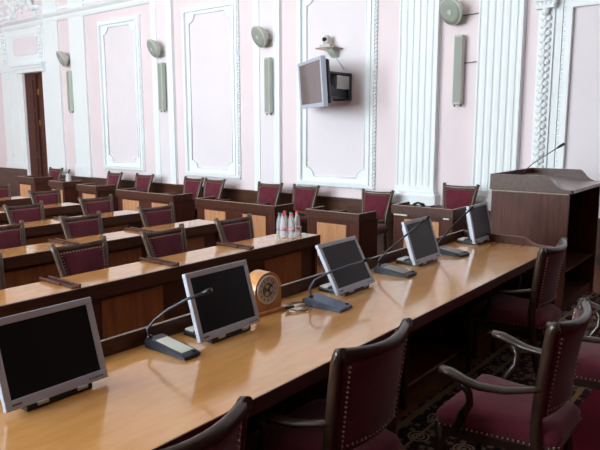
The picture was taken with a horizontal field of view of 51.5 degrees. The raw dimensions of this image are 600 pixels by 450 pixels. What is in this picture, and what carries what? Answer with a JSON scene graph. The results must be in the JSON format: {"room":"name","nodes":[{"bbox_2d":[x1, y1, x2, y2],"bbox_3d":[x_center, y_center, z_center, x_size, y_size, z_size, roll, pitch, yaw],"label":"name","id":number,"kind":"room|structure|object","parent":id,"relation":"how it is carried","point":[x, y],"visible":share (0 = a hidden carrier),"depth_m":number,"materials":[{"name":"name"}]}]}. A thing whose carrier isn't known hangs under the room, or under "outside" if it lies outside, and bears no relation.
{"room":"assembly chamber","nodes":[
{"label":"assembly chamber","id":0,"kind":"room"},
{"bbox_2d":[0,0,599,217],"bbox_3d":[-0.649,-3.426,10.487,23.100,7.150,0.300,7,11,38],"label":"wall","id":1,"kind":"structure","parent":0,"point":[456,124],"depth_m":10.02,"materials":[{"name":"pink paint"}]},
{"bbox_2d":[0,0,51,174],"bbox_3d":[-6.768,-3.171,15.111,2.280,5.239,0.277,7,11,38],"label":"trim","id":2,"kind":"structure","parent":1,"relation":"attached to","point":[22,49],"depth_m":15.14,"materials":[{"name":"white paint"}]},
{"bbox_2d":[24,72,47,176],"bbox_3d":[-6.320,-2.099,15.107,0.890,3.120,0.115,7,11,38],"label":"door","id":3,"kind":"structure","parent":1,"relation":"in","point":[34,99],"depth_m":15.06,"materials":[{"name":"brown wood"}]},
{"bbox_2d":[42,0,67,174],"bbox_3d":[-5.650,-4.353,14.091,0.620,6.415,0.075,7,11,38],"label":"trim","id":4,"kind":"structure","parent":1,"relation":"attached to","point":[51,29],"depth_m":14.26,"materials":[{"name":"white paint"}]},
{"bbox_2d":[56,51,70,66],"bbox_3d":[-5.237,-3.667,13.743,0.349,0.332,0.300,7,11,38],"label":"loudspeaker","id":5,"kind":"object","parent":1,"relation":"attached to","point":[62,57],"visible":1,"depth_m":13.64,"materials":[{"name":"grey plastic"}]},
{"bbox_2d":[56,52,63,65],"bbox_3d":[-5.282,-3.652,13.697,0.143,0.296,0.324,-5,10,-31],"label":"grille","id":6,"kind":"object","parent":5,"relation":"attached to","point":[60,55],"depth_m":13.61,"materials":[{"name":"grey"}]},
{"bbox_2d":[66,70,73,112],"bbox_3d":[-5.093,-2.961,13.826,0.122,0.925,0.135,7,11,38],"label":"loudspeaker","id":7,"kind":"object","parent":1,"relation":"attached to","point":[69,79],"visible":1,"depth_m":13.77,"materials":[{"name":"grey plastic"}]},
{"bbox_2d":[66,72,70,109],"bbox_3d":[-5.134,-2.966,13.775,0.084,0.840,0.007,7,11,38],"label":"grille","id":8,"kind":"object","parent":7,"relation":"attached to","point":[68,74],"depth_m":13.75,"materials":[{"name":"grey metal"}]},
{"bbox_2d":[67,0,93,176],"bbox_3d":[-4.845,-4.256,13.464,0.610,6.415,0.075,7,11,38],"label":"trim","id":9,"kind":"structure","parent":1,"relation":"attached to","point":[77,36],"depth_m":13.64,"materials":[{"name":"white paint"}]},
{"bbox_2d":[40,0,159,22],"bbox_3d":[1.079,-3.921,8.747,17.750,0.300,0.140,7,11,38],"label":"trim","id":10,"kind":"structure","parent":1,"relation":"attached to","point":[109,5],"depth_m":13.02,"materials":[{"name":"white paint"}]},
{"bbox_2d":[97,13,145,170],"bbox_3d":[-3.697,-2.673,12.795,1.390,3.090,0.075,7,11,38],"label":"trim","id":11,"kind":"structure","parent":1,"relation":"attached to","point":[119,38],"depth_m":12.79,"materials":[{"name":"white paint"}]},
{"bbox_2d":[147,39,164,57],"bbox_3d":[-2.747,-3.329,11.744,0.349,0.332,0.300,7,11,38],"label":"loudspeaker","id":12,"kind":"object","parent":1,"relation":"attached to","point":[153,46],"visible":1,"depth_m":11.65,"materials":[{"name":"grey plastic"}]},
{"bbox_2d":[147,41,156,56],"bbox_3d":[-2.792,-3.313,11.698,0.143,0.296,0.324,-7,11,-36],"label":"grille","id":13,"kind":"object","parent":12,"relation":"attached to","point":[151,45],"depth_m":11.64,"materials":[{"name":"grey"}]},
{"bbox_2d":[157,62,166,111],"bbox_3d":[-2.619,-2.618,11.840,0.122,0.925,0.135,7,11,38],"label":"loudspeaker","id":14,"kind":"object","parent":1,"relation":"attached to","point":[161,66],"visible":1,"depth_m":11.79,"materials":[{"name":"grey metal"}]},
{"bbox_2d":[157,64,161,108],"bbox_3d":[-2.660,-2.623,11.790,0.084,0.840,0.007,7,11,38],"label":"grille","id":15,"kind":"object","parent":14,"relation":"attached to","point":[159,66],"depth_m":11.78,"materials":[{"name":"grey metal"}]},
{"bbox_2d":[149,0,178,183],"bbox_3d":[-2.613,-3.991,11.729,0.598,6.430,0.068,7,11,38],"label":"trim","id":16,"kind":"structure","parent":1,"relation":"attached to","point":[161,12],"depth_m":11.90,"materials":[{"name":"white paint"}]},
{"bbox_2d":[180,0,241,179],"bbox_3d":[-1.620,-2.394,11.181,1.440,3.090,0.075,7,11,38],"label":"wall panel","id":17,"kind":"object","parent":1,"relation":"attached to","point":[210,31],"depth_m":11.18,"materials":[{"name":"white paint"}]},
{"bbox_2d":[251,26,271,47],"bbox_3d":[-0.642,-3.056,10.107,0.349,0.332,0.300,7,11,38],"label":"loudspeaker","id":18,"kind":"object","parent":1,"relation":"attached to","point":[259,34],"visible":1,"depth_m":10.03,"materials":[{"name":"grey plastic"}]},
{"bbox_2d":[251,27,263,46],"bbox_3d":[-0.687,-3.041,10.061,0.143,0.296,0.324,-7,11,-36],"label":"grille","id":19,"kind":"object","parent":18,"relation":"attached to","point":[257,33],"depth_m":10.03,"materials":[{"name":"grey"}]},
{"bbox_2d":[252,0,281,192],"bbox_3d":[-0.543,-3.743,10.116,0.568,6.430,0.068,7,11,38],"label":"trim","id":20,"kind":"structure","parent":1,"relation":"attached to","point":[266,13],"depth_m":10.35,"materials":[{"name":"white paint"}]},
{"bbox_2d":[264,57,272,114],"bbox_3d":[-0.507,-2.274,10.209,0.122,0.925,0.135,7,11,38],"label":"loudspeaker","id":21,"kind":"object","parent":1,"relation":"attached to","point":[268,61],"visible":1,"depth_m":10.15,"materials":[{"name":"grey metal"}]},
{"bbox_2d":[264,59,268,111],"bbox_3d":[-0.547,-2.278,10.158,0.084,0.840,0.007,7,11,38],"label":"grille","id":22,"kind":"object","parent":21,"relation":"attached to","point":[266,61],"depth_m":10.15,"materials":[{"name":"grey"}]},
{"bbox_2d":[0,167,599,266],"bbox_3d":[-0.762,-0.266,10.829,22.500,0.800,0.075,7,11,38],"label":"trim","id":23,"kind":"structure","parent":1,"relation":"attached to","point":[7,175],"depth_m":10.92,"materials":[{"name":"brown wood"}]},
{"bbox_2d":[298,55,351,108],"bbox_3d":[0.476,-2.052,9.069,0.744,0.682,1.160,-3,9,-16],"label":"television","id":24,"kind":"object","parent":1,"relation":"attached to","point":[318,85],"visible":1,"depth_m":9.03,"materials":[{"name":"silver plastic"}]},
{"bbox_2d":[315,46,342,57],"bbox_3d":[0.442,-2.602,9.384,0.340,0.140,0.260,7,11,38],"label":"wall shelf","id":25,"kind":"object","parent":1,"relation":"attached to","point":[333,51],"visible":1,"depth_m":9.34,"materials":[{"name":"beige plastic"}]},
{"bbox_2d":[319,35,333,46],"bbox_3d":[0.399,-2.764,9.368,0.200,0.185,0.138,7,11,38],"label":"camera","id":26,"kind":"object","parent":25,"relation":"on","point":[326,39],"visible":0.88,"depth_m":9.33,"materials":[{"name":"grey plastic"}]},
{"bbox_2d":[296,0,378,189],"bbox_3d":[0.524,-2.124,9.513,1.480,3.115,0.075,7,11,38],"label":"wall panel","id":27,"kind":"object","parent":1,"relation":"attached to","point":[336,142],"depth_m":9.48,"materials":[{"name":"white paint"}]},
{"bbox_2d":[391,0,441,205],"bbox_3d":[1.625,-3.470,8.366,0.690,6.415,0.165,7,11,38],"label":"trim","id":28,"kind":"structure","parent":1,"relation":"attached to","point":[420,21],"depth_m":8.61,"materials":[{"name":"white paint"}]},
{"bbox_2d":[439,0,465,24],"bbox_3d":[1.988,-2.780,8.116,0.349,0.332,0.300,7,11,38],"label":"loudspeaker","id":29,"kind":"object","parent":1,"relation":"attached to","point":[451,11],"visible":1,"depth_m":8.06,"materials":[{"name":"grey plastic"}]},
{"bbox_2d":[452,34,464,106],"bbox_3d":[2.104,-2.037,8.227,0.122,0.925,0.135,7,11,38],"label":"loudspeaker","id":30,"kind":"object","parent":1,"relation":"attached to","point":[459,40],"visible":1,"depth_m":8.17,"materials":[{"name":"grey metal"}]},
{"bbox_2d":[453,36,460,101],"bbox_3d":[2.063,-2.042,8.176,0.084,0.840,0.007,7,11,38],"label":"grille","id":31,"kind":"object","parent":30,"relation":"attached to","point":[457,39],"depth_m":8.17,"materials":[{"name":"grey"}]},
{"bbox_2d":[472,0,526,210],"bbox_3d":[2.520,-3.362,7.668,0.673,6.415,0.165,7,11,38],"label":"pilaster","id":32,"kind":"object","parent":1,"relation":"attached to","point":[501,23],"depth_m":7.90,"materials":[{"name":"white paint"}]},
{"bbox_2d":[530,0,564,167],"bbox_3d":[2.968,-3.307,7.310,0.308,6.415,0.180,7,11,38],"label":"trim","id":33,"kind":"structure","parent":1,"relation":"attached to","point":[551,12],"depth_m":7.55,"materials":[{"name":"white paint"}]},
{"bbox_2d":[555,0,599,205],"bbox_3d":[3.952,-1.376,6.894,2.090,2.435,0.075,7,11,38],"label":"trim","id":34,"kind":"structure","parent":1,"relation":"attached to","point":[578,121],"depth_m":7.38,"materials":[{"name":"white paint"}]},
{"bbox_2d":[317,249,390,273],"bbox_3d":[-4.856,1.030,5.776,23.100,0.200,14.300,7,11,38],"label":"floor","id":35,"kind":"structure","parent":0,"point":[320,268],"depth_m":8.20,"materials":[{"name":"brown wood"}]},
{"bbox_2d":[0,252,4,289],"bbox_3d":[-2.037,0.710,4.095,0.616,0.949,0.507,7,11,38],"label":"chair","id":36,"kind":"object","parent":35,"relation":"on","point":[2,281],"visible":0.06,"depth_m":4.34,"materials":[{"name":"brown wood"}]},
{"bbox_2d":[0,183,10,197],"bbox_3d":[-4.576,-0.153,9.659,0.616,0.949,0.507,7,11,38],"label":"chair","id":37,"kind":"object","parent":35,"relation":"on","point":[5,190],"visible":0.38,"depth_m":9.85,"materials":[{"name":"brown wood"}]},
{"bbox_2d":[0,220,25,249],"bbox_3d":[-2.562,0.472,5.624,0.616,0.949,0.507,7,11,38],"label":"chair","id":38,"kind":"object","parent":35,"relation":"on","point":[11,236],"visible":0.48,"depth_m":5.79,"materials":[{"name":"red fabric"}]},
{"bbox_2d":[0,196,31,207],"bbox_3d":[-5.644,0.189,8.016,0.442,0.776,4.435,7,11,38],"label":"desk","id":39,"kind":"object","parent":35,"relation":"on","point":[18,200],"visible":0.19,"depth_m":9.38,"materials":[{"name":"brown wood"}]},
{"bbox_2d":[2,200,44,223],"bbox_3d":[-3.031,0.225,7.221,0.616,0.949,0.507,7,11,37],"label":"chair","id":40,"kind":"object","parent":35,"relation":"on","point":[32,212],"visible":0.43,"depth_m":7.29,"materials":[{"name":"red fabric"}]},
{"bbox_2d":[16,175,52,196],"bbox_3d":[-5.475,-0.606,12.974,0.690,0.824,0.500,7,11,38],"label":"desk","id":41,"kind":"object","parent":35,"relation":"on","point":[33,183],"visible":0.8,"depth_m":12.73,"materials":[{"name":"brown wood"}]},
{"bbox_2d":[0,202,82,224],"bbox_3d":[-4.568,0.318,7.178,0.442,0.776,4.435,7,11,38],"label":"desk","id":42,"kind":"object","parent":35,"relation":"on","point":[67,209],"visible":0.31,"depth_m":8.47,"materials":[{"name":"brown wood"}]},
{"bbox_2d":[28,187,61,204],"bbox_3d":[-3.463,-0.031,8.867,0.616,0.949,0.507,7,11,37],"label":"chair","id":43,"kind":"object","parent":35,"relation":"on","point":[52,196],"visible":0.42,"depth_m":8.95,"materials":[{"name":"brown wood"}]},
{"bbox_2d":[48,167,63,179],"bbox_3d":[-5.641,-0.799,13.822,0.507,0.949,0.616,6,11,35],"label":"chair","id":44,"kind":"object","parent":35,"relation":"on","point":[56,174],"visible":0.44,"depth_m":13.92,"materials":[{"name":"brown wood"}]},
{"bbox_2d":[48,179,81,203],"bbox_3d":[-4.583,-0.484,12.281,0.520,0.794,0.500,7,11,38],"label":"desk","id":45,"kind":"object","parent":35,"relation":"on","point":[69,193],"visible":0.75,"depth_m":12.04,"materials":[{"name":"brown wood"}]},
{"bbox_2d":[65,169,70,181],"bbox_3d":[-4.536,-0.930,12.174,0.138,0.337,0.140,7,11,38],"label":"vessel","id":46,"kind":"object","parent":45,"relation":"on","point":[68,176],"visible":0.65,"depth_m":12.13,"materials":[{"name":"grey plastic"}]},
{"bbox_2d":[0,210,143,245],"bbox_3d":[-3.492,0.447,6.339,0.442,0.776,4.435,7,11,38],"label":"desk","id":47,"kind":"object","parent":35,"relation":"on","point":[36,232],"visible":0.23,"depth_m":7.19,"materials":[{"name":"brown wood"}]},
{"bbox_2d":[49,236,109,276],"bbox_3d":[-1.505,0.605,4.761,0.616,0.949,0.507,7,11,37],"label":"chair","id":48,"kind":"object","parent":35,"relation":"on","point":[70,260],"visible":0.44,"depth_m":4.82,"materials":[{"name":"red fabric"}]},
{"bbox_2d":[58,211,103,239],"bbox_3d":[-2.030,0.368,6.289,0.616,0.949,0.507,6,11,36],"label":"chair","id":49,"kind":"object","parent":35,"relation":"on","point":[89,225],"visible":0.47,"depth_m":6.35,"materials":[{"name":"brown wood"}]},
{"bbox_2d":[77,194,113,214],"bbox_3d":[-2.441,0.109,7.961,0.616,0.949,0.507,7,12,40],"label":"chair","id":50,"kind":"object","parent":35,"relation":"on","point":[89,206],"visible":0.38,"depth_m":8.04,"materials":[{"name":"brown wood"}]},
{"bbox_2d":[76,183,117,210],"bbox_3d":[-3.775,-0.377,11.653,0.640,0.774,0.500,7,11,38],"label":"desk","id":51,"kind":"object","parent":35,"relation":"on","point":[88,190],"visible":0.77,"depth_m":11.45,"materials":[{"name":"brown wood"}]},
{"bbox_2d":[77,190,114,192],"bbox_3d":[-3.769,-0.648,11.619,0.620,0.020,0.480,7,11,38],"label":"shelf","id":52,"kind":"object","parent":51,"relation":"attached to","point":[80,191],"depth_m":11.40,"materials":[{"name":"brown wood"}]},
{"bbox_2d":[0,219,220,288],"bbox_3d":[-2.681,0.628,5.169,0.442,0.776,5.290,7,11,38],"label":"desk","id":53,"kind":"object","parent":35,"relation":"on","point":[23,265],"visible":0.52,"depth_m":5.96,"materials":[{"name":"brown wood"}]},
{"bbox_2d":[106,171,122,189],"bbox_3d":[-3.933,-0.594,12.491,0.507,0.949,0.616,7,12,40],"label":"chair","id":54,"kind":"object","parent":35,"relation":"on","point":[112,178],"visible":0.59,"depth_m":12.57,"materials":[{"name":"red fabric"}]},
{"bbox_2d":[135,173,153,192],"bbox_3d":[-3.161,-0.501,11.889,0.507,0.949,0.616,6,11,34],"label":"chair","id":55,"kind":"object","parent":35,"relation":"on","point":[142,182],"visible":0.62,"depth_m":11.99,"materials":[{"name":"red fabric"}]},
{"bbox_2d":[115,188,194,222],"bbox_3d":[-2.474,-0.209,10.641,1.532,0.749,0.500,7,11,38],"label":"desk","id":56,"kind":"object","parent":35,"relation":"on","point":[128,198],"visible":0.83,"depth_m":10.30,"materials":[{"name":"brown wood"}]},
{"bbox_2d":[117,196,194,202],"bbox_3d":[-2.468,-0.468,10.609,1.512,0.020,0.480,7,11,38],"label":"shelf","id":57,"kind":"object","parent":56,"relation":"attached to","point":[149,199],"depth_m":10.26,"materials":[{"name":"brown wood"}]},
{"bbox_2d":[137,202,174,227],"bbox_3d":[-1.440,0.253,7.029,0.616,0.949,0.507,7,11,39],"label":"chair","id":58,"kind":"object","parent":35,"relation":"on","point":[162,215],"visible":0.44,"depth_m":7.10,"materials":[{"name":"brown wood"}]},
{"bbox_2d":[0,233,319,339],"bbox_3d":[-1.605,0.757,4.331,0.442,0.776,5.290,7,11,38],"label":"desk","id":59,"kind":"object","parent":35,"relation":"on","point":[125,298],"visible":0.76,"depth_m":4.67,"materials":[{"name":"brown wood"}]},
{"bbox_2d":[276,213,280,235],"bbox_3d":[-0.203,-0.009,6.160,0.063,0.225,0.063,3,9,17],"label":"water bottle","id":60,"kind":"object","parent":59,"relation":"on","point":[279,214],"visible":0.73,"depth_m":6.14,"materials":[{"name":"white"}]},
{"bbox_2d":[280,213,285,236],"bbox_3d":[-0.167,0.002,6.062,0.063,0.235,0.063,-2,9,-13],"label":"water bottle","id":61,"kind":"object","parent":59,"relation":"on","point":[282,221],"visible":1,"depth_m":6.04,"materials":[{"name":"white"}]},
{"bbox_2d":[283,211,287,235],"bbox_3d":[-0.149,-0.018,6.155,0.063,0.245,0.063,-1,9,-5],"label":"water bottle","id":62,"kind":"object","parent":59,"relation":"on","point":[284,212],"visible":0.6,"depth_m":6.13,"materials":[{"name":"white"}]},
{"bbox_2d":[289,213,294,237],"bbox_3d":[-0.080,0.003,6.051,0.063,0.235,0.063,2,9,13],"label":"water bottle","id":63,"kind":"object","parent":59,"relation":"on","point":[291,220],"visible":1,"depth_m":6.03,"materials":[{"name":"white"}]},
{"bbox_2d":[294,210,299,234],"bbox_3d":[-0.031,-0.021,6.176,0.063,0.245,0.063,6,11,34],"label":"water bottle","id":64,"kind":"object","parent":59,"relation":"on","point":[296,218],"visible":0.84,"depth_m":6.15,"materials":[{"name":"white"}]},
{"bbox_2d":[139,223,187,257],"bbox_3d":[-0.992,0.505,5.405,0.617,0.949,0.507,6,11,36],"label":"chair","id":65,"kind":"object","parent":35,"relation":"on","point":[157,244],"visible":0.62,"depth_m":5.46,"materials":[{"name":"brown wood"}]},
{"bbox_2d":[183,176,204,219],"bbox_3d":[-2.075,-0.370,11.043,0.507,0.949,0.616,7,11,37],"label":"chair","id":66,"kind":"object","parent":35,"relation":"on","point":[190,185],"visible":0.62,"depth_m":11.13,"materials":[{"name":"brown wood"}]},
{"bbox_2d":[195,177,225,214],"bbox_3d":[-1.651,-0.319,10.712,0.507,0.949,0.616,7,11,37],"label":"chair","id":67,"kind":"object","parent":35,"relation":"on","point":[211,187],"visible":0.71,"depth_m":10.80,"materials":[{"name":"red fabric"}]},
{"bbox_2d":[214,213,253,242],"bbox_3d":[-0.451,0.399,6.083,0.616,0.949,0.507,7,12,40],"label":"chair","id":68,"kind":"object","parent":35,"relation":"on","point":[238,229],"visible":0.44,"depth_m":6.15,"materials":[{"name":"brown wood"}]},
{"bbox_2d":[195,196,295,237],"bbox_3d":[-0.840,-0.005,9.369,1.629,0.734,0.500,7,11,38],"label":"desk","id":69,"kind":"object","parent":35,"relation":"on","point":[264,216],"visible":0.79,"depth_m":9.01,"materials":[{"name":"brown wood"}]},
{"bbox_2d":[196,205,295,214],"bbox_3d":[-0.834,-0.256,9.338,1.609,0.020,0.480,7,11,38],"label":"shelf","id":70,"kind":"object","parent":69,"relation":"attached to","point":[222,208],"depth_m":9.04,"materials":[{"name":"brown wood"}]},
{"bbox_2d":[257,181,283,205],"bbox_3d":[-0.633,-0.197,9.919,0.507,0.949,0.617,6,11,33],"label":"chair","id":71,"kind":"object","parent":35,"relation":"on","point":[266,193],"visible":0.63,"depth_m":10.03,"materials":[{"name":"brown wood"}]},
{"bbox_2d":[292,184,319,225],"bbox_3d":[-0.059,-0.128,9.472,0.507,0.949,0.616,6,11,34],"label":"chair","id":72,"kind":"object","parent":35,"relation":"on","point":[303,197],"visible":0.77,"depth_m":9.58,"materials":[{"name":"brown wood"}]},
{"bbox_2d":[305,206,378,264],"bbox_3d":[0.554,0.160,8.283,0.863,0.739,0.500,7,11,38],"label":"desk","id":73,"kind":"object","parent":35,"relation":"on","point":[332,225],"visible":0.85,"depth_m":8.06,"materials":[{"name":"brown wood"}]},
{"bbox_2d":[306,217,378,223],"bbox_3d":[0.560,-0.094,8.252,0.843,0.020,0.480,7,11,38],"label":"shelf","id":74,"kind":"object","parent":73,"relation":"attached to","point":[334,220],"depth_m":8.02,"materials":[{"name":"brown wood"}]},
{"bbox_2d":[362,188,394,251],"bbox_3d":[0.967,-0.005,8.672,0.507,0.949,0.617,5,10,30],"label":"chair","id":75,"kind":"object","parent":35,"relation":"on","point":[380,202],"visible":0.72,"depth_m":8.76,"materials":[{"name":"brown wood"}]},
{"bbox_2d":[397,267,599,420],"bbox_3d":[0.744,1.549,1.259,8.080,0.150,13.500,7,11,38],"label":"platform","id":76,"kind":"object","parent":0,"point":[431,383],"depth_m":4.16,"materials":[{"name":"brown wood"}]},
{"bbox_2d":[0,230,552,449],"bbox_3d":[-0.039,0.808,2.883,0.747,0.818,5.430,7,11,38],"label":"table","id":77,"kind":"object","parent":76,"relation":"on","point":[148,399],"visible":0.62,"depth_m":2.60,"materials":[{"name":"brown wood"}]},
{"bbox_2d":[0,297,107,412],"bbox_3d":[-0.871,0.429,2.118,0.191,0.302,0.372,7,11,38],"label":"monitor","id":78,"kind":"object","parent":77,"relation":"on","point":[48,355],"visible":1,"depth_m":2.08,"materials":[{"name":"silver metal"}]},
{"bbox_2d":[144,288,212,360],"bbox_3d":[-0.495,0.379,2.531,0.283,0.274,0.137,7,11,38],"label":"microphone","id":79,"kind":"object","parent":77,"relation":"on","point":[162,343],"visible":1,"depth_m":2.52,"materials":[{"name":"grey plastic"}]},
{"bbox_2d":[182,260,259,343],"bbox_3d":[-0.366,0.331,2.751,0.191,0.302,0.372,7,11,38],"label":"monitor","id":80,"kind":"object","parent":77,"relation":"on","point":[231,309],"visible":1,"depth_m":2.71,"materials":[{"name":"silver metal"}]},
{"bbox_2d":[250,270,288,316],"bbox_3d":[-0.183,0.328,3.084,0.130,0.205,0.240,8,12,42],"label":"mantel clock","id":81,"kind":"object","parent":77,"relation":"on","point":[266,285],"visible":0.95,"depth_m":3.04,"materials":[{"name":"brown wood"}]},
{"bbox_2d":[285,301,308,311],"bbox_3d":[-0.017,0.408,3.118,0.124,0.032,0.079,-2,9,-13],"label":"plug","id":82,"kind":"object","parent":77,"relation":"on","point":[290,306],"visible":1,"depth_m":3.11,"materials":[{"name":"grey"}]},
{"bbox_2d":[302,258,370,312],"bbox_3d":[0.246,0.302,3.307,0.236,0.186,0.478,6,11,36],"label":"microphone","id":83,"kind":"object","parent":77,"relation":"on","point":[317,300],"visible":0.96,"depth_m":3.17,"materials":[{"name":"grey plastic"}]},
{"bbox_2d":[315,236,374,295],"bbox_3d":[0.250,0.227,3.496,0.196,0.278,0.372,7,11,38],"label":"monitor","id":84,"kind":"object","parent":77,"relation":"on","point":[339,253],"visible":1,"depth_m":3.46,"materials":[{"name":"silver metal"}]},
{"bbox_2d":[373,215,429,277],"bbox_3d":[0.632,0.120,3.863,0.305,0.375,0.169,7,11,38],"label":"microphone","id":85,"kind":"object","parent":77,"relation":"on","point":[387,269],"visible":1,"depth_m":3.86,"materials":[{"name":"grey plastic"}]},
{"bbox_2d":[396,216,440,266],"bbox_3d":[0.795,0.105,4.206,0.191,0.299,0.372,7,11,38],"label":"monitor","id":86,"kind":"object","parent":77,"relation":"on","point":[422,245],"visible":0.94,"depth_m":4.16,"materials":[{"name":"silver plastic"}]},
{"bbox_2d":[437,206,473,256],"bbox_3d":[1.140,0.036,4.514,0.226,0.339,0.259,8,12,44],"label":"microphone","id":87,"kind":"object","parent":77,"relation":"on","point":[444,250],"visible":0.77,"depth_m":4.48,"materials":[{"name":"grey plastic"}]},
{"bbox_2d":[456,202,492,244],"bbox_3d":[1.391,-0.016,4.952,0.191,0.308,0.372,7,11,38],"label":"monitor","id":88,"kind":"object","parent":77,"relation":"on","point":[478,218],"visible":0.82,"depth_m":4.90,"materials":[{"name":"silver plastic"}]},
{"bbox_2d":[391,201,467,250],"bbox_3d":[1.562,0.129,7.473,0.800,0.746,0.500,7,11,38],"label":"desk","id":89,"kind":"object","parent":76,"relation":"on","point":[442,220],"visible":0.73,"depth_m":7.24,"materials":[{"name":"brown wood"}]},
{"bbox_2d":[408,202,424,205],"bbox_3d":[1.380,-0.206,7.399,0.214,0.149,0.060,7,11,38],"label":"desk microphone","id":90,"kind":"object","parent":89,"relation":"on","point":[415,203],"visible":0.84,"depth_m":7.37,"materials":[{"name":"black plastic"}]},
{"bbox_2d":[392,213,465,219],"bbox_3d":[1.568,-0.128,7.441,0.780,0.020,0.480,7,11,38],"label":"shelf","id":91,"kind":"object","parent":89,"relation":"attached to","point":[396,215],"depth_m":7.22,"materials":[{"name":"brown wood"}]},
{"bbox_2d":[442,182,479,208],"bbox_3d":[1.922,-0.038,7.906,0.507,0.949,0.616,6,11,36],"label":"chair","id":92,"kind":"object","parent":76,"relation":"on","point":[453,197],"visible":0.51,"depth_m":8.03,"materials":[{"name":"red fabric"}]},
{"bbox_2d":[396,292,599,449],"bbox_3d":[1.971,1.363,1.939,4.220,0.008,8.120,7,11,38],"label":"carpet","id":93,"kind":"object","parent":76,"relation":"on","point":[415,430],"visible":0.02,"depth_m":3.74,"materials":[{"name":"carpet"}]},
{"bbox_2d":[160,396,252,449],"bbox_3d":[-0.447,0.929,1.743,0.538,0.923,0.650,7,12,40],"label":"armchair","id":94,"kind":"object","parent":93,"relation":"on","point":[229,433],"visible":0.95,"depth_m":1.61,"materials":[{"name":"brown wood"}]},
{"bbox_2d":[245,318,412,449],"bbox_3d":[0.121,0.819,2.446,0.538,0.923,0.650,7,12,40],"label":"armchair","id":95,"kind":"object","parent":93,"relation":"on","point":[359,411],"visible":0.99,"depth_m":2.24,"materials":[{"name":"brown wood"}]},
{"bbox_2d":[434,297,591,449],"bbox_3d":[0.947,0.775,2.723,0.538,0.923,0.650,7,11,38],"label":"armchair","id":96,"kind":"object","parent":93,"relation":"on","point":[490,410],"visible":1,"depth_m":2.55,"materials":[{"name":"brown wood"}]},
{"bbox_2d":[465,237,566,376],"bbox_3d":[1.484,0.544,4.210,0.538,0.923,0.650,7,11,38],"label":"armchair","id":97,"kind":"object","parent":93,"relation":"on","point":[530,316],"visible":0.96,"depth_m":4.03,"materials":[{"name":"brown wood"}]},
{"bbox_2d":[545,298,599,389],"bbox_3d":[1.622,0.685,3.298,0.538,0.923,0.650,7,11,38],"label":"armchair","id":98,"kind":"object","parent":93,"relation":"on","point":[587,373],"visible":0.27,"depth_m":3.18,"materials":[{"name":"brown wood"}]},
{"bbox_2d":[490,168,599,313],"bbox_3d":[2.417,0.096,6.103,0.735,1.232,1.144,7,11,38],"label":"lectern","id":99,"kind":"object","parent":76,"relation":"on","point":[544,206],"visible":0.77,"depth_m":5.77,"materials":[{"name":"brown wood"}]},
{"bbox_2d":[521,143,564,174],"bbox_3d":[2.301,-0.620,5.929,0.422,0.340,0.060,7,11,38],"label":"gooseneck microphone","id":100,"kind":"object","parent":99,"relation":"on","point":[562,144],"visible":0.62,"depth_m":5.87,"materials":[{"name":"black plastic"}]},
{"bbox_2d":[563,251,592,309],"bbox_3d":[2.415,0.514,6.170,0.640,0.385,1.050,7,11,38],"label":"shelf","id":101,"kind":"object","parent":99,"relation":"attached to","point":[578,271],"depth_m":6.30,"materials":[{"name":"brown wood"}]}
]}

